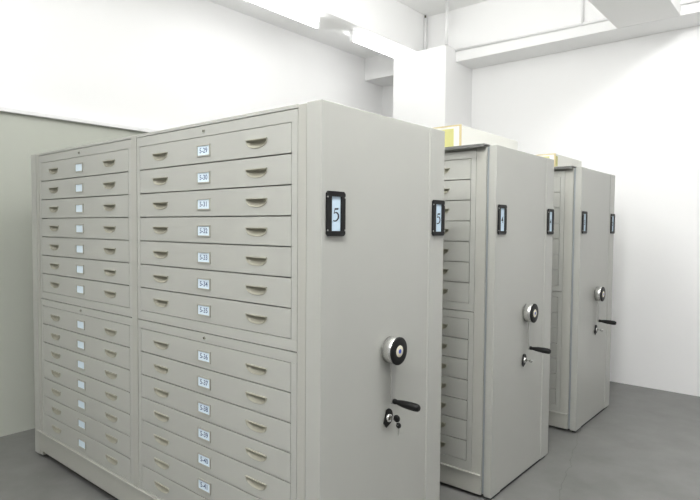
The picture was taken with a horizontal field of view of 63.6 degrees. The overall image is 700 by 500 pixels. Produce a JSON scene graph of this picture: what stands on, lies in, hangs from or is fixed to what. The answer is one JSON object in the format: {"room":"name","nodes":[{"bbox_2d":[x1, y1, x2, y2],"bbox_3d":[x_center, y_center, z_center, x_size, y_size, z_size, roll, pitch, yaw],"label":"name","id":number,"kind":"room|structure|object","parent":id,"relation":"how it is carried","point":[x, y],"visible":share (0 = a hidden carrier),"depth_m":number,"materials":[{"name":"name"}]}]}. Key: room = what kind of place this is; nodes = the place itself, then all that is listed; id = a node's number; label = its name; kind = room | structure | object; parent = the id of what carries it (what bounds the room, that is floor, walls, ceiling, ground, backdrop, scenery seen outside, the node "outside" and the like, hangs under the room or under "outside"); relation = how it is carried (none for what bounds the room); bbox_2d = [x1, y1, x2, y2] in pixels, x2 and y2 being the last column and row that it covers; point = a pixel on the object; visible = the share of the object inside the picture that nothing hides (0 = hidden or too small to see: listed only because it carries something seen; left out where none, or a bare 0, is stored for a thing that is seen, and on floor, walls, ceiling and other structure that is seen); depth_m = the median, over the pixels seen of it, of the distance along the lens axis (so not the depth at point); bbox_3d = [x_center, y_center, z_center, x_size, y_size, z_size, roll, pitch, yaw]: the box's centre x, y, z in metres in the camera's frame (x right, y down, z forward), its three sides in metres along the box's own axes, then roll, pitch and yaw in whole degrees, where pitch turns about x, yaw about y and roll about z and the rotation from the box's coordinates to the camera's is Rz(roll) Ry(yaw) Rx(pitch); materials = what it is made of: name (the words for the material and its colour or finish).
{"room":"archive storage room","nodes":[
{"label":"archive storage room","id":0,"kind":"room"},
{"bbox_2d":[0,0,382,436],"bbox_3d":[-2.671,-0.712,4.724,0.230,4.390,9.500,2,3,40],"label":"wall","id":1,"kind":"structure","parent":0,"point":[150,64],"depth_m":5.14,"materials":[{"name":"white paint"}]},
{"bbox_2d":[0,106,158,132],"bbox_3d":[-2.576,-1.111,4.631,0.070,0.035,9.500,2,3,40],"label":"trim","id":2,"kind":"structure","parent":1,"relation":"attached to","point":[2,109],"depth_m":4.83,"materials":[{"name":"white plastic"}]},
{"bbox_2d":[208,0,382,58],"bbox_3d":[-2.451,-2.716,4.195,0.720,0.340,9.080,2,3,40],"label":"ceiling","id":3,"kind":"structure","parent":0,"point":[325,35],"depth_m":6.71,"materials":[{"name":"white paint"}]},
{"bbox_2d":[0,381,699,499],"bbox_3d":[0.411,1.655,2.326,8.180,0.100,9.700,2,3,40],"label":"floor","id":4,"kind":"structure","parent":0,"point":[645,444],"depth_m":4.07,"materials":[{"name":"grey paint"}]},
{"bbox_2d":[31,99,444,499],"bbox_3d":[-0.856,0.447,3.507,3.055,2.200,0.952,2,3,40],"label":"tall cabinet","id":5,"kind":"object","parent":4,"relation":"on","point":[248,306],"visible":1,"depth_m":2.73,"materials":[{"name":"grey"}]},
{"bbox_2d":[440,143,554,499],"bbox_3d":[0.133,0.403,4.675,3.055,2.209,0.980,2,3,40],"label":"tall cabinet","id":6,"kind":"object","parent":4,"relation":"on","point":[498,236],"visible":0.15,"depth_m":3.62,"materials":[{"name":"grey"}]},
{"bbox_2d":[434,124,517,149],"bbox_3d":[0.844,-0.755,4.143,0.422,0.160,0.890,2,3,40],"label":"storage box","id":7,"kind":"object","parent":6,"relation":"on","point":[455,135],"visible":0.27,"depth_m":3.77,"materials":[{"name":"beige"}]},
{"bbox_2d":[548,166,615,431],"bbox_3d":[1.131,0.363,5.854,3.055,2.209,0.980,2,3,40],"label":"tall cabinet","id":8,"kind":"object","parent":4,"relation":"on","point":[584,198],"visible":0.19,"depth_m":4.76,"materials":[{"name":"grey"}]},
{"bbox_2d":[537,153,581,166],"bbox_3d":[1.859,-0.789,5.342,0.422,0.146,0.702,2,3,40],"label":"storage box","id":9,"kind":"object","parent":8,"relation":"on","point":[559,160],"visible":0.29,"depth_m":5.07,"materials":[{"name":"beige"}]},
{"bbox_2d":[393,45,471,127],"bbox_3d":[1.055,-0.542,7.369,0.780,3.895,0.660,2,3,40],"label":"wall column","id":10,"kind":"structure","parent":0,"point":[432,90],"depth_m":7.03,"materials":[{"name":"white paint"}]},
{"bbox_2d":[396,0,487,16],"bbox_3d":[0.446,-2.831,2.146,8.180,0.100,9.700,2,3,40],"label":"ceiling","id":11,"kind":"structure","parent":0,"point":[428,8],"depth_m":6.83,"materials":[{"name":"white paint"}]},
{"bbox_2d":[260,0,426,55],"bbox_3d":[-2.060,-2.623,3.868,0.305,0.494,9.080,2,3,40],"label":"ceiling beam","id":12,"kind":"structure","parent":11,"relation":"attached to","point":[393,23],"depth_m":6.42,"materials":[{"name":"white paint"}]},
{"bbox_2d":[246,0,319,28],"bbox_3d":[-0.716,-2.370,5.498,0.059,0.120,1.190,2,3,40],"label":"ceiling lamp","id":13,"kind":"object","parent":12,"relation":"attached to","point":[278,3],"visible":1,"depth_m":5.62,"materials":[{"name":"white plastic"}]},
{"bbox_2d":[349,30,408,62],"bbox_3d":[0.364,-2.412,6.735,0.059,0.120,1.095,2,3,40],"label":"ceiling lamp","id":14,"kind":"object","parent":12,"relation":"attached to","point":[354,33],"visible":1,"depth_m":6.67,"materials":[{"name":"white plastic"}]},
{"bbox_2d":[424,15,426,49],"bbox_3d":[0.953,-2.713,7.160,0.031,0.510,0.031,2,3,40],"label":"cable conduit","id":15,"kind":"object","parent":11,"relation":"attached to","point":[425,18],"visible":0.83,"depth_m":7.15,"materials":[{"name":"white plastic"}]},
{"bbox_2d":[445,1,448,44],"bbox_3d":[1.157,-2.708,6.751,0.039,0.505,0.039,2,3,40],"label":"ceiling pipe","id":16,"kind":"object","parent":11,"relation":"attached to","point":[446,2],"visible":1,"depth_m":6.74,"materials":[{"name":"white plastic"}]},
{"bbox_2d":[365,0,699,86],"bbox_3d":[3.387,-2.568,5.484,7.980,0.647,0.420,2,3,40],"label":"ceiling beam","id":17,"kind":"structure","parent":11,"relation":"attached to","point":[490,20],"depth_m":6.48,"materials":[{"name":"white paint"}]},
{"bbox_2d":[455,0,699,51],"bbox_3d":[3.641,-2.322,4.982,6.930,0.112,0.027,2,3,40],"label":"cable conduit","id":18,"kind":"object","parent":17,"relation":"attached to","point":[689,1],"visible":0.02,"depth_m":6.24,"materials":[{"name":"white plastic"}]},
{"bbox_2d":[581,0,583,24],"bbox_3d":[2.460,-2.649,5.971,0.027,0.540,0.027,2,3,40],"label":"cable conduit","id":19,"kind":"object","parent":17,"relation":"attached to","point":[582,1],"visible":1,"depth_m":5.97,"materials":[{"name":"white plastic"}]},
{"bbox_2d":[588,0,680,27],"bbox_3d":[0.018,-2.459,2.114,0.570,0.647,9.080,2,3,40],"label":"ceiling beam","id":20,"kind":"structure","parent":11,"relation":"attached to","point":[621,13],"depth_m":5.29,"materials":[{"name":"white paint"}]},
{"bbox_2d":[382,25,699,396],"bbox_3d":[3.497,-0.710,5.860,8.180,4.390,0.200,2,3,40],"label":"wall","id":21,"kind":"structure","parent":0,"point":[628,110],"depth_m":6.08,"materials":[{"name":"white paint"}]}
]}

